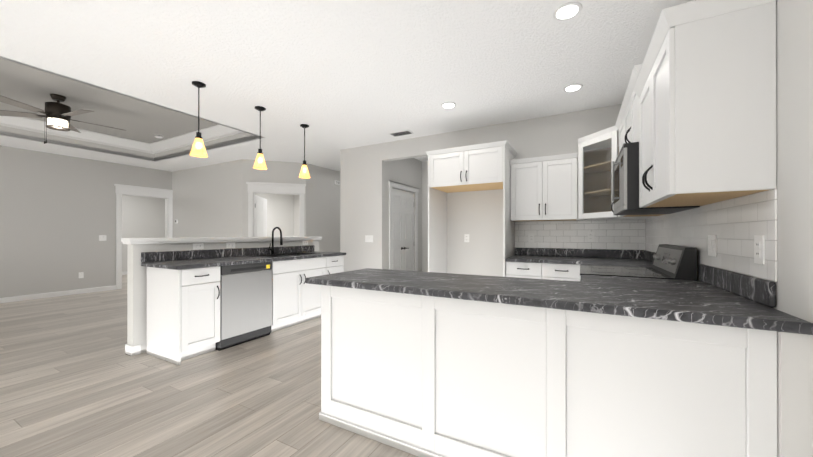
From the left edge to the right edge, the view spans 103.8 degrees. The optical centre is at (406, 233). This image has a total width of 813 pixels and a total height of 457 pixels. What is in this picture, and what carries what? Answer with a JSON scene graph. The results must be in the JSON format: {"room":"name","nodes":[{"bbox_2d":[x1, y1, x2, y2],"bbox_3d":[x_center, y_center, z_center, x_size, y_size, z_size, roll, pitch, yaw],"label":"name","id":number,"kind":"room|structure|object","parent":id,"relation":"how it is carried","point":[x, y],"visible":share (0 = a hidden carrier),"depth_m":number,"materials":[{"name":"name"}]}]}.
{"room":"kitchen","nodes":[
{"label":"kitchen","id":0,"kind":"room"},
{"bbox_2d":[0,146,171,297],"bbox_3d":[-7.995,-0.164,3.885,0.120,2.735,9.320,0,0,29],"label":"wall","id":1,"kind":"structure","parent":0,"point":[57,215],"depth_m":6.13,"materials":[{"name":"grey paint"}]},
{"bbox_2d":[0,285,115,303],"bbox_3d":[-8.224,1.156,3.324,0.014,0.095,8.120,0,0,29],"label":"baseboard","id":2,"kind":"structure","parent":1,"relation":"attached to","point":[98,289],"depth_m":6.08,"materials":[{"name":"white wood"}]},
{"bbox_2d":[79,272,83,277],"bbox_3d":[-6.543,0.833,6.406,0.009,0.117,0.072,0,0,29],"label":"outlet","id":3,"kind":"object","parent":1,"relation":"attached to","point":[81,274],"visible":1,"depth_m":6.41,"materials":[{"name":"white plastic"}]},
{"bbox_2d":[99,235,105,240],"bbox_3d":[-6.384,0.088,6.696,0.012,0.117,0.118,0,0,29],"label":"light switch","id":4,"kind":"object","parent":1,"relation":"attached to","point":[102,237],"visible":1,"depth_m":6.69,"materials":[{"name":"white plastic"}]},
{"bbox_2d":[114,184,172,289],"bbox_3d":[-6.061,0.066,7.385,0.160,2.285,1.150,0,0,29],"label":"door frame","id":5,"kind":"structure","parent":1,"relation":"attached to","point":[140,191],"depth_m":7.10,"materials":[{"name":"white wood"}]},
{"bbox_2d":[122,195,164,271],"bbox_3d":[-8.932,-0.157,8.429,0.120,2.735,5.200,0,0,29],"label":"wall","id":6,"kind":"structure","parent":0,"point":[143,217],"depth_m":9.77,"materials":[{"name":"white paint"}]},
{"bbox_2d":[172,159,241,237],"bbox_3d":[-4.588,-0.159,7.265,2.860,2.735,0.120,0,0,29],"label":"wall","id":7,"kind":"structure","parent":0,"point":[207,201],"depth_m":7.10,"materials":[{"name":"grey paint"}]},
{"bbox_2d":[0,275,417,456],"bbox_3d":[-4.222,1.229,4.032,13.000,0.050,13.600,0,0,29],"label":"floor","id":8,"kind":"structure","parent":0,"point":[76,380],"depth_m":2.40,"materials":[{"name":"beige wood"}]},
{"bbox_2d":[147,266,219,364],"bbox_3d":[-2.251,0.766,3.223,0.605,0.876,0.388,0,0,29],"label":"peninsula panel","id":9,"kind":"object","parent":8,"relation":"on","point":[183,314],"depth_m":3.06,"materials":[{"name":"white wood"}]},
{"bbox_2d":[216,262,271,350],"bbox_3d":[-1.936,0.768,3.627,0.441,0.872,0.610,0,0,29],"label":"dishwasher","id":10,"kind":"object","parent":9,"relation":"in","point":[245,302],"visible":0.71,"depth_m":3.48,"materials":[{"name":"silver metal"}]},
{"bbox_2d":[271,267,322,331],"bbox_3d":[-1.627,0.860,4.366,0.605,0.690,0.969,0,0,29],"label":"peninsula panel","id":11,"kind":"object","parent":8,"relation":"on","point":[294,301],"depth_m":4.10,"materials":[{"name":"white wood"}]},
{"bbox_2d":[291,255,343,274],"bbox_3d":[-1.345,0.768,4.882,0.605,0.876,0.451,0,0,29],"label":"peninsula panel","id":12,"kind":"object","parent":8,"relation":"on","point":[331,264],"depth_m":4.58,"materials":[{"name":"white wood"}]},
{"bbox_2d":[141,245,345,269],"bbox_3d":[-1.800,0.258,4.072,0.686,0.140,2.370,0,0,29],"label":"countertop","id":13,"kind":"structure","parent":12,"relation":"on","point":[190,259],"depth_m":3.63,"materials":[{"name":"stone"}]},
{"bbox_2d":[269,227,282,253],"bbox_3d":[-1.815,0.096,4.419,0.224,0.388,0.096,0,0,29],"label":"faucet","id":14,"kind":"object","parent":13,"relation":"on","point":[272,247],"visible":0.98,"depth_m":4.45,"materials":[{"name":"black metal"}]},
{"bbox_2d":[252,253,320,257],"bbox_3d":[-1.638,0.392,4.342,0.476,0.217,0.816,0,0,29],"label":"sink basin","id":15,"kind":"object","parent":13,"relation":"in","point":[283,255],"visible":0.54,"depth_m":4.45,"materials":[{"name":"grey"}]},
{"bbox_2d":[319,285,434,456],"bbox_3d":[-0.055,0.764,2.144,0.799,0.876,0.620,0,0,29],"label":"peninsula panel","id":16,"kind":"object","parent":8,"relation":"on","point":[423,376],"depth_m":1.85,"materials":[{"name":"white wood"}]},
{"bbox_2d":[305,264,812,334],"bbox_3d":[0.574,0.255,2.013,2.240,0.140,1.071,0,0,29],"label":"countertop","id":17,"kind":"structure","parent":16,"relation":"on","point":[718,296],"depth_m":1.52,"materials":[{"name":"stone"}]},
{"bbox_2d":[425,140,516,276],"bbox_3d":[0.870,0.054,4.279,1.061,2.300,0.683,0,0,29],"label":"enclosure","id":18,"kind":"object","parent":8,"relation":"on","point":[481,167],"visible":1,"depth_m":4.08,"materials":[{"name":"white wood"}]},
{"bbox_2d":[435,297,570,456],"bbox_3d":[0.537,0.763,1.821,0.692,0.876,0.620,0,0,29],"label":"peninsula panel","id":19,"kind":"object","parent":8,"relation":"on","point":[503,371],"depth_m":1.52,"materials":[{"name":"white wood"}]},
{"bbox_2d":[506,262,549,279],"bbox_3d":[1.526,0.767,3.947,0.461,0.876,0.600,0,0,29],"label":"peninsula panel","id":20,"kind":"object","parent":8,"relation":"on","point":[513,269],"depth_m":3.67,"materials":[{"name":"white wood"}]},
{"bbox_2d":[505,248,655,267],"bbox_3d":[1.831,0.257,3.483,1.443,0.140,1.159,0,0,29],"label":"countertop","id":21,"kind":"structure","parent":20,"relation":"on","point":[634,258],"depth_m":3.73,"materials":[{"name":"stone"}]},
{"bbox_2d":[550,263,580,280],"bbox_3d":[1.852,0.766,3.770,0.402,0.876,0.600,0,0,29],"label":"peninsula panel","id":22,"kind":"object","parent":8,"relation":"on","point":[565,272],"depth_m":3.49,"materials":[{"name":"white wood"}]},
{"bbox_2d":[580,244,696,280],"bbox_3d":[1.673,0.644,2.466,0.691,1.115,0.762,0,0,29],"label":"range","id":23,"kind":"object","parent":8,"relation":"on","point":[676,262],"visible":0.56,"depth_m":2.21,"materials":[{"name":"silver metal"}]},
{"bbox_2d":[571,311,777,456],"bbox_3d":[1.087,0.763,1.520,0.719,0.876,0.620,0,0,29],"label":"peninsula panel","id":24,"kind":"object","parent":8,"relation":"on","point":[641,387],"depth_m":1.22,"materials":[{"name":"white wood"}]},
{"bbox_2d":[127,240,318,352],"bbox_3d":[-2.143,0.654,4.293,0.120,1.100,2.550,0,0,29],"label":"wall","id":25,"kind":"structure","parent":0,"point":[136,303],"depth_m":3.21,"materials":[{"name":"grey paint"}]},
{"bbox_2d":[125,344,140,354],"bbox_3d":[-2.201,1.157,4.324,0.017,0.095,2.578,0,0,29],"label":"baseboard","id":26,"kind":"structure","parent":25,"relation":"attached to","point":[130,350],"depth_m":3.16,"materials":[{"name":"white wood"}]},
{"bbox_2d":[193,243,203,249],"bbox_3d":[-2.404,0.145,3.679,0.009,0.072,0.117,0,0,29],"label":"outlet","id":27,"kind":"object","parent":25,"relation":"attached to","point":[196,246],"visible":1,"depth_m":3.68,"materials":[{"name":"white plastic"}]},
{"bbox_2d":[121,236,321,243],"bbox_3d":[-2.143,0.074,4.294,0.196,0.060,2.626,0,0,29],"label":"trim","id":28,"kind":"structure","parent":25,"relation":"on","point":[181,240],"depth_m":3.75,"materials":[{"name":"white wood"}]},
{"bbox_2d":[226,242,234,247],"bbox_3d":[-2.217,0.145,4.021,0.009,0.072,0.117,0,0,29],"label":"outlet","id":29,"kind":"object","parent":25,"relation":"attached to","point":[230,244],"visible":1,"depth_m":4.02,"materials":[{"name":"white plastic"}]},
{"bbox_2d":[242,159,305,236],"bbox_3d":[-2.782,-0.160,6.760,1.244,2.735,0.120,0,0,-16],"label":"wall","id":30,"kind":"structure","parent":0,"point":[280,172],"depth_m":6.67,"materials":[{"name":"grey paint"}]},
{"bbox_2d":[255,195,266,236],"bbox_3d":[-3.270,0.188,7.142,0.042,2.018,0.890,0,0,-8],"label":"door leaf","id":31,"kind":"structure","parent":30,"relation":"in","point":[260,216],"depth_m":7.08,"materials":[{"name":"white wood"}]},
{"bbox_2d":[246,182,305,236],"bbox_3d":[-2.740,0.070,6.751,1.170,2.275,0.160,0,0,-16],"label":"door frame","id":32,"kind":"structure","parent":30,"relation":"attached to","point":[273,188],"depth_m":6.67,"materials":[{"name":"white wood"}]},
{"bbox_2d":[255,193,293,236],"bbox_3d":[-4.816,-0.156,9.497,0.120,2.735,3.580,0,0,29],"label":"wall","id":33,"kind":"structure","parent":0,"point":[280,211],"depth_m":10.55,"materials":[{"name":"white paint"}]},
{"bbox_2d":[294,195,298,236],"bbox_3d":[-2.429,-0.154,10.301,3.500,2.735,0.120,0,0,29],"label":"wall","id":34,"kind":"structure","parent":0,"point":[296,215],"depth_m":10.98,"materials":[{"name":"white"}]},
{"bbox_2d":[306,163,339,251],"bbox_3d":[-1.473,-0.157,8.275,0.120,2.735,3.120,0,0,29],"label":"wall","id":35,"kind":"structure","parent":0,"point":[322,205],"depth_m":7.34,"materials":[{"name":"grey paint"}]},
{"bbox_2d":[0,0,694,171],"bbox_3d":[-4.222,-1.713,4.036,13.000,0.365,13.600,0,0,29],"label":"ceiling","id":36,"kind":"structure","parent":0,"point":[336,76],"depth_m":2.94,"materials":[{"name":"white paint"}]},
{"bbox_2d":[0,94,125,143],"bbox_3d":[-4.634,-1.512,4.272,1.316,0.664,1.324,0,0,29],"label":"ceiling fan","id":37,"kind":"object","parent":36,"relation":"hanging from","point":[58,115],"visible":1,"depth_m":4.17,"materials":[{"name":"brown metal"}]},
{"bbox_2d":[0,116,154,153],"bbox_3d":[-6.098,-1.757,5.061,0.125,0.175,3.600,0,0,29],"label":"crown molding","id":38,"kind":"structure","parent":36,"relation":"attached to","point":[23,123],"depth_m":5.63,"materials":[{"name":"white wood"}]},
{"bbox_2d":[149,124,242,153],"bbox_3d":[-3.820,-1.756,5.796,3.120,0.175,0.125,0,0,29],"label":"crown molding","id":39,"kind":"structure","parent":36,"relation":"attached to","point":[218,131],"depth_m":5.89,"materials":[{"name":"white wood"}]},
{"bbox_2d":[189,81,207,157],"bbox_3d":[-2.120,-1.164,3.252,0.160,0.734,0.160,0,0,29],"label":"pendant light","id":40,"kind":"object","parent":36,"relation":"hanging from","point":[198,149],"visible":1,"depth_m":3.23,"materials":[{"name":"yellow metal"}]},
{"bbox_2d":[253,106,266,169],"bbox_3d":[-1.780,-1.163,3.875,0.160,0.734,0.160,0,0,29],"label":"pendant light","id":41,"kind":"object","parent":36,"relation":"hanging from","point":[260,163],"visible":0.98,"depth_m":3.85,"materials":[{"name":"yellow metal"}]},
{"bbox_2d":[299,124,309,177],"bbox_3d":[-1.440,-1.162,4.498,0.160,0.734,0.160,0,0,29],"label":"pendant light","id":42,"kind":"object","parent":36,"relation":"hanging from","point":[304,172],"visible":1,"depth_m":4.47,"materials":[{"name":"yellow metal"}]},
{"bbox_2d":[389,130,413,136],"bbox_3d":[-0.080,-1.523,4.839,0.340,0.012,0.170,0,0,29],"label":"ceiling vent","id":43,"kind":"object","parent":36,"relation":"in","point":[401,133],"visible":1,"depth_m":4.82,"materials":[{"name":"white metal"}]},
{"bbox_2d":[441,102,455,108],"bbox_3d":[0.499,-1.527,3.793,0.184,0.007,0.184,0,0,29],"label":"recessed light","id":44,"kind":"object","parent":36,"relation":"in","point":[447,105],"visible":1,"depth_m":3.78,"materials":[{"name":"white"}]},
{"bbox_2d":[553,2,581,20],"bbox_3d":[1.108,-1.530,2.196,0.184,0.007,0.184,0,0,29],"label":"recessed light","id":45,"kind":"object","parent":36,"relation":"in","point":[567,11],"visible":1,"depth_m":2.19,"materials":[{"name":"white"}]},
{"bbox_2d":[563,84,582,91],"bbox_3d":[1.745,-1.528,3.341,0.184,0.007,0.184,0,0,29],"label":"recessed light","id":46,"kind":"object","parent":36,"relation":"in","point":[572,87],"visible":1,"depth_m":3.32,"materials":[{"name":"white plastic"}]},
{"bbox_2d":[386,158,422,271],"bbox_3d":[-0.038,-0.160,6.187,0.120,2.735,1.550,0,0,29],"label":"wall","id":47,"kind":"structure","parent":0,"point":[412,172],"depth_m":6.31,"materials":[{"name":"grey paint"}]},
{"bbox_2d":[392,188,413,270],"bbox_3d":[-0.059,0.186,6.063,0.092,2.018,0.926,0,0,29],"label":"door leaf","id":48,"kind":"structure","parent":47,"relation":"in","point":[402,230],"depth_m":6.06,"materials":[{"name":"white wood"}]},
{"bbox_2d":[389,181,418,270],"bbox_3d":[-0.025,0.142,6.045,0.040,2.130,1.178,0,0,29],"label":"door frame","id":49,"kind":"structure","parent":47,"relation":"attached to","point":[402,186],"depth_m":5.69,"materials":[{"name":"white wood"}]},
{"bbox_2d":[423,161,427,271],"bbox_3d":[0.857,-0.160,6.513,1.080,2.735,0.120,0,0,29],"label":"wall","id":50,"kind":"structure","parent":0,"point":[425,163],"depth_m":6.69,"materials":[{"name":"grey paint"}]},
{"bbox_2d":[340,104,645,276],"bbox_3d":[0.799,-0.162,4.778,4.500,2.735,0.120,0,0,29],"label":"wall","id":51,"kind":"structure","parent":0,"point":[477,216],"depth_m":4.71,"materials":[{"name":"grey paint"}]},
{"bbox_2d":[365,235,372,241],"bbox_3d":[-0.646,0.086,5.491,0.164,0.117,0.012,0,0,29],"label":"light switch","id":52,"kind":"object","parent":51,"relation":"attached to","point":[368,238],"visible":1,"depth_m":5.49,"materials":[{"name":"white plastic"}]},
{"bbox_2d":[464,234,468,241],"bbox_3d":[0.882,0.065,4.658,0.072,0.117,0.009,0,0,29],"label":"outlet","id":53,"kind":"object","parent":51,"relation":"attached to","point":[466,237],"visible":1,"depth_m":4.66,"materials":[{"name":"white plastic"}]},
{"bbox_2d":[510,153,577,221],"bbox_3d":[1.722,-0.551,4.001,0.756,0.769,0.357,0,0,29],"label":"upper cabinet","id":54,"kind":"object","parent":51,"relation":"attached to","point":[544,188],"visible":1,"depth_m":3.86,"materials":[{"name":"white wood"}]},
{"bbox_2d":[515,219,644,249],"bbox_3d":[2.104,0.010,3.992,1.435,0.354,0.007,0,0,29],"label":"tile backsplash","id":55,"kind":"structure","parent":51,"relation":"attached to","point":[629,234],"depth_m":3.95,"materials":[{"name":"white tile"}]},
{"bbox_2d":[578,125,656,219],"bbox_3d":[2.278,-0.633,3.510,0.683,0.928,0.687,0,0,29],"label":"upper cabinet","id":56,"kind":"object","parent":51,"relation":"attached to","point":[598,152],"visible":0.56,"depth_m":3.63,"materials":[{"name":"white wood"}]},
{"bbox_2d":[646,0,812,322],"bbox_3d":[1.360,-0.168,0.986,0.120,2.735,13.200,0,0,29],"label":"wall","id":57,"kind":"structure","parent":0,"point":[794,93],"depth_m":1.12,"materials":[{"name":"grey paint"}]},
{"bbox_2d":[623,64,641,143],"bbox_3d":[1.855,-0.856,2.360,0.322,0.484,0.788,0,0,29],"label":"upper cabinet","id":58,"kind":"object","parent":57,"relation":"attached to","point":[627,123],"depth_m":2.38,"materials":[{"name":"white wood"}]},
{"bbox_2d":[611,142,699,214],"bbox_3d":[1.794,-0.386,2.401,0.445,0.446,0.758,0,0,29],"label":"microwave","id":59,"kind":"object","parent":58,"relation":"attached to","point":[625,182],"visible":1,"depth_m":2.15,"materials":[{"name":"black plastic"}]},
{"bbox_2d":[615,112,665,216],"bbox_3d":[2.156,-0.633,2.910,0.322,0.927,0.461,0,0,29],"label":"upper cabinet","id":60,"kind":"object","parent":57,"relation":"attached to","point":[620,126],"depth_m":2.98,"materials":[{"name":"white wood"}]},
{"bbox_2d":[633,0,776,207],"bbox_3d":[1.454,-0.565,1.661,0.357,0.789,0.873,0,0,29],"label":"upper cabinet","id":61,"kind":"object","parent":57,"relation":"attached to","point":[704,89],"visible":1,"depth_m":1.31,"materials":[{"name":"white wood"}]},
{"bbox_2d":[646,189,776,281],"bbox_3d":[2.075,0.067,2.429,0.007,0.470,2.760,0,0,29],"label":"tile backsplash","id":62,"kind":"structure","parent":57,"relation":"attached to","point":[735,225],"depth_m":1.59,"materials":[{"name":"white tile"}]},
{"bbox_2d":[708,235,716,256],"bbox_3d":[1.714,0.066,1.789,0.012,0.117,0.118,0,0,29],"label":"light switch","id":63,"kind":"object","parent":62,"relation":"attached to","point":[712,245],"visible":0.96,"depth_m":1.77,"materials":[{"name":"white plastic"}]},
{"bbox_2d":[754,235,764,263],"bbox_3d":[1.458,0.065,1.319,0.009,0.117,0.072,0,0,29],"label":"outlet","id":64,"kind":"object","parent":62,"relation":"attached to","point":[759,249],"visible":1,"depth_m":1.31,"materials":[{"name":"white plastic"}]},
{"bbox_2d":[777,332,812,456],"bbox_3d":[1.431,0.763,1.318,0.074,0.874,0.625,0,0,29],"label":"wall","id":65,"kind":"structure","parent":0,"point":[795,387],"depth_m":1.05,"materials":[{"name":"grey paint"}]}
]}

